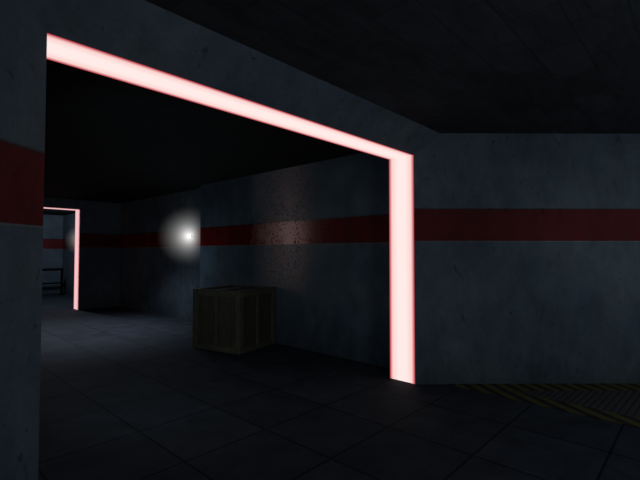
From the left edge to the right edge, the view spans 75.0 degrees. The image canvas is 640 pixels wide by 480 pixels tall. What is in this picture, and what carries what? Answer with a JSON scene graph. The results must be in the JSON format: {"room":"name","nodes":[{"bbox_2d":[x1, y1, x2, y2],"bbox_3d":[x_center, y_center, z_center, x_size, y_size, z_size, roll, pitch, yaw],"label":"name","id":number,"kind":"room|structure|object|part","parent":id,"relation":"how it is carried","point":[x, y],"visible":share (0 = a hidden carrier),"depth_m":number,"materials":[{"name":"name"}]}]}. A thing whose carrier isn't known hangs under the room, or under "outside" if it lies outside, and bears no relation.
{"room":"underground bunker","nodes":[
{"label":"underground bunker","id":0,"kind":"room"},
{"bbox_2d":[0,0,46,479],"bbox_3d":[-1.979,0.052,-0.450,3.840,3.170,4.657,-2,-2,43],"label":"wall pier","id":1,"kind":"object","parent":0,"point":[23,38],"visible":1,"depth_m":2.17,"materials":[{"name":"concrete"}]},
{"bbox_2d":[42,214,62,293],"bbox_3d":[-12.845,0.512,14.899,0.300,3.170,6.920,-2,-2,43],"label":"wall","id":2,"kind":"structure","parent":0,"point":[52,224],"depth_m":16.86,"materials":[{"name":"concrete"}]},
{"bbox_2d":[62,213,74,294],"bbox_3d":[-8.359,0.523,15.276,5.780,3.170,0.280,-2,-2,43],"label":"wall","id":3,"kind":"structure","parent":0,"point":[68,259],"depth_m":16.60,"materials":[{"name":"concrete"}]},
{"bbox_2d":[44,197,120,309],"bbox_3d":[-7.990,0.400,11.167,0.340,3.170,5.620,-2,-2,43],"label":"wall","id":4,"kind":"structure","parent":0,"point":[100,222],"depth_m":12.40,"materials":[{"name":"concrete"}]},
{"bbox_2d":[44,207,79,309],"bbox_3d":[-8.262,0.524,10.868,0.340,2.896,3.487,-2,-2,43],"label":"light frame","id":5,"kind":"object","parent":4,"relation":"attached to","point":[77,214],"visible":0.78,"depth_m":12.11,"materials":[{"name":"plastic"}]},
{"bbox_3d":[-8.262,-0.917,10.911,0.340,0.013,3.463,-2,-2,43],"label":"header panel","id":6,"kind":"part","parent":5,"relation":"part of","materials":[{"name":"plastic"}]},
{"bbox_3d":[-7.084,0.569,12.143,0.340,2.883,0.013,-2,-2,43],"label":"panel","id":7,"kind":"part","parent":5,"relation":"part of","materials":[{"name":"pink plastic"}]},
{"bbox_2d":[27,0,439,154],"bbox_3d":[-1.639,-1.310,2.336,0.618,0.282,9.150,-2,-2,43],"label":"wall header","id":8,"kind":"structure","parent":0,"point":[143,32],"depth_m":3.01,"materials":[{"name":"concrete"}]},
{"bbox_2d":[47,33,414,383],"bbox_3d":[-0.309,0.315,3.910,0.370,2.896,4.047,-2,-2,43],"label":"light frame","id":9,"kind":"object","parent":8,"relation":"attached to","point":[60,50],"visible":0.7,"depth_m":4.74,"materials":[{"name":"white plastic"}]},
{"bbox_3d":[-0.309,-1.126,3.953,0.370,0.013,4.023,-2,-2,43],"label":"header panel","id":10,"kind":"part","parent":9,"relation":"part of","materials":[{"name":"plastic"}]},
{"bbox_3d":[1.059,0.366,5.391,0.370,2.883,0.013,-2,-2,43],"label":"panel","id":11,"kind":"part","parent":9,"relation":"part of","materials":[{"name":"white plastic"}]},
{"bbox_2d":[120,152,389,367],"bbox_3d":[-2.384,0.349,9.463,10.210,3.170,0.520,-2,-2,43],"label":"wall","id":12,"kind":"structure","parent":0,"point":[317,233],"depth_m":7.40,"materials":[{"name":"concrete"}]},
{"bbox_2d":[38,293,639,479],"bbox_3d":[-3.333,1.959,6.948,25.000,0.200,14.370,-2,-2,43],"label":"floor","id":13,"kind":"structure","parent":0,"point":[126,394],"depth_m":4.03,"materials":[{"name":"tile"}]},
{"bbox_2d":[42,268,62,294],"bbox_3d":[-11.055,1.577,14.963,0.180,1.045,3.330,-2,-2,43],"label":"railing","id":14,"kind":"object","parent":13,"relation":"on","point":[47,269],"visible":0.52,"depth_m":16.06,"materials":[{"name":"black metal"}]},
{"bbox_3d":[-11.055,1.099,14.978,0.090,0.090,3.230,-2,-2,43],"label":"rail","id":15,"kind":"part","parent":14,"relation":"part of","materials":[{"name":"black metal"}]},
{"bbox_3d":[-9.986,1.634,16.119,0.084,1.000,0.084,-2,-2,43],"label":"post","id":16,"kind":"part","parent":14,"relation":"part of","materials":[{"name":"black metal"}]},
{"bbox_2d":[192,285,275,354],"bbox_3d":[-1.507,1.363,7.418,1.056,1.020,1.010,-1,-2,29],"label":"crate","id":17,"kind":"object","parent":13,"relation":"on","point":[234,319],"visible":1,"depth_m":7.07,"materials":[{"name":"brown wood"}]},
{"bbox_3d":[-2.145,1.368,7.255,0.104,1.000,0.100,-1,-2,29],"label":"corner post","id":18,"kind":"part","parent":17,"relation":"part of","materials":[{"name":"brown wood"}]},
{"bbox_3d":[-1.746,0.903,7.008,0.846,0.095,0.031,-1,-2,29],"label":"rail","id":19,"kind":"part","parent":17,"relation":"part of","materials":[{"name":"brown wood"}]},
{"bbox_3d":[-1.746,1.808,6.981,0.846,0.095,0.031,-1,-2,29],"label":"rail","id":20,"kind":"part","parent":17,"relation":"part of","materials":[{"name":"brown wood"}]},
{"bbox_3d":[-1.733,1.351,7.017,0.976,0.920,0.020,-1,-2,29],"label":"panel","id":21,"kind":"part","parent":17,"relation":"part of","materials":[{"name":"brown wood"}]},
{"bbox_3d":[-1.507,0.891,7.432,0.993,0.025,0.950,-1,-2,29],"label":"lid","id":22,"kind":"part","parent":17,"relation":"part of","materials":[{"name":"brown wood"}]},
{"bbox_3d":[-1.317,1.354,6.788,0.104,1.000,0.100,-1,-2,29],"label":"corner post","id":23,"kind":"part","parent":17,"relation":"part of","materials":[{"name":"brown wood"}]},
{"bbox_3d":[-1.089,1.356,7.182,0.021,0.920,0.934,-1,-2,29],"label":"panel","id":24,"kind":"part","parent":17,"relation":"part of","materials":[{"name":"brown wood"}]},
{"bbox_3d":[-1.065,1.813,7.155,0.032,0.095,0.810,-1,-2,29],"label":"rail","id":25,"kind":"part","parent":17,"relation":"part of","materials":[{"name":"brown wood"}]},
{"bbox_3d":[-1.065,0.908,7.182,0.032,0.095,0.810,-1,-2,29],"label":"rail","id":26,"kind":"part","parent":17,"relation":"part of","materials":[{"name":"brown wood"}]},
{"bbox_3d":[-0.870,1.378,7.580,0.104,1.000,0.100,-1,-2,29],"label":"corner post","id":27,"kind":"part","parent":17,"relation":"part of","materials":[{"name":"brown wood"}]},
{"bbox_2d":[447,383,639,427],"bbox_3d":[4.611,1.804,5.241,4.405,0.008,4.133,-2,-2,43],"label":"floor grate","id":28,"kind":"object","parent":13,"relation":"on","point":[619,403],"visible":1,"depth_m":4.73,"materials":[{"name":"metal"}]},
{"bbox_3d":[4.642,1.797,4.976,3.460,0.006,3.246,-2,-2,43],"label":"ribbed plate","id":29,"kind":"part","parent":28,"relation":"part of","materials":[{"name":"metal"}]},
{"bbox_2d":[44,0,639,215],"bbox_3d":[-3.333,-1.409,7.049,25.000,0.200,14.370,-2,-2,43],"label":"ceiling","id":30,"kind":"structure","parent":0,"point":[442,66],"depth_m":3.80,"materials":[{"name":"grey concrete"}]},
{"bbox_2d":[391,133,639,383],"bbox_3d":[4.562,0.237,5.755,7.290,3.170,0.924,0,-2,0],"label":"wall","id":31,"kind":"structure","parent":0,"point":[527,245],"depth_m":5.28,"materials":[{"name":"concrete"}]}
]}

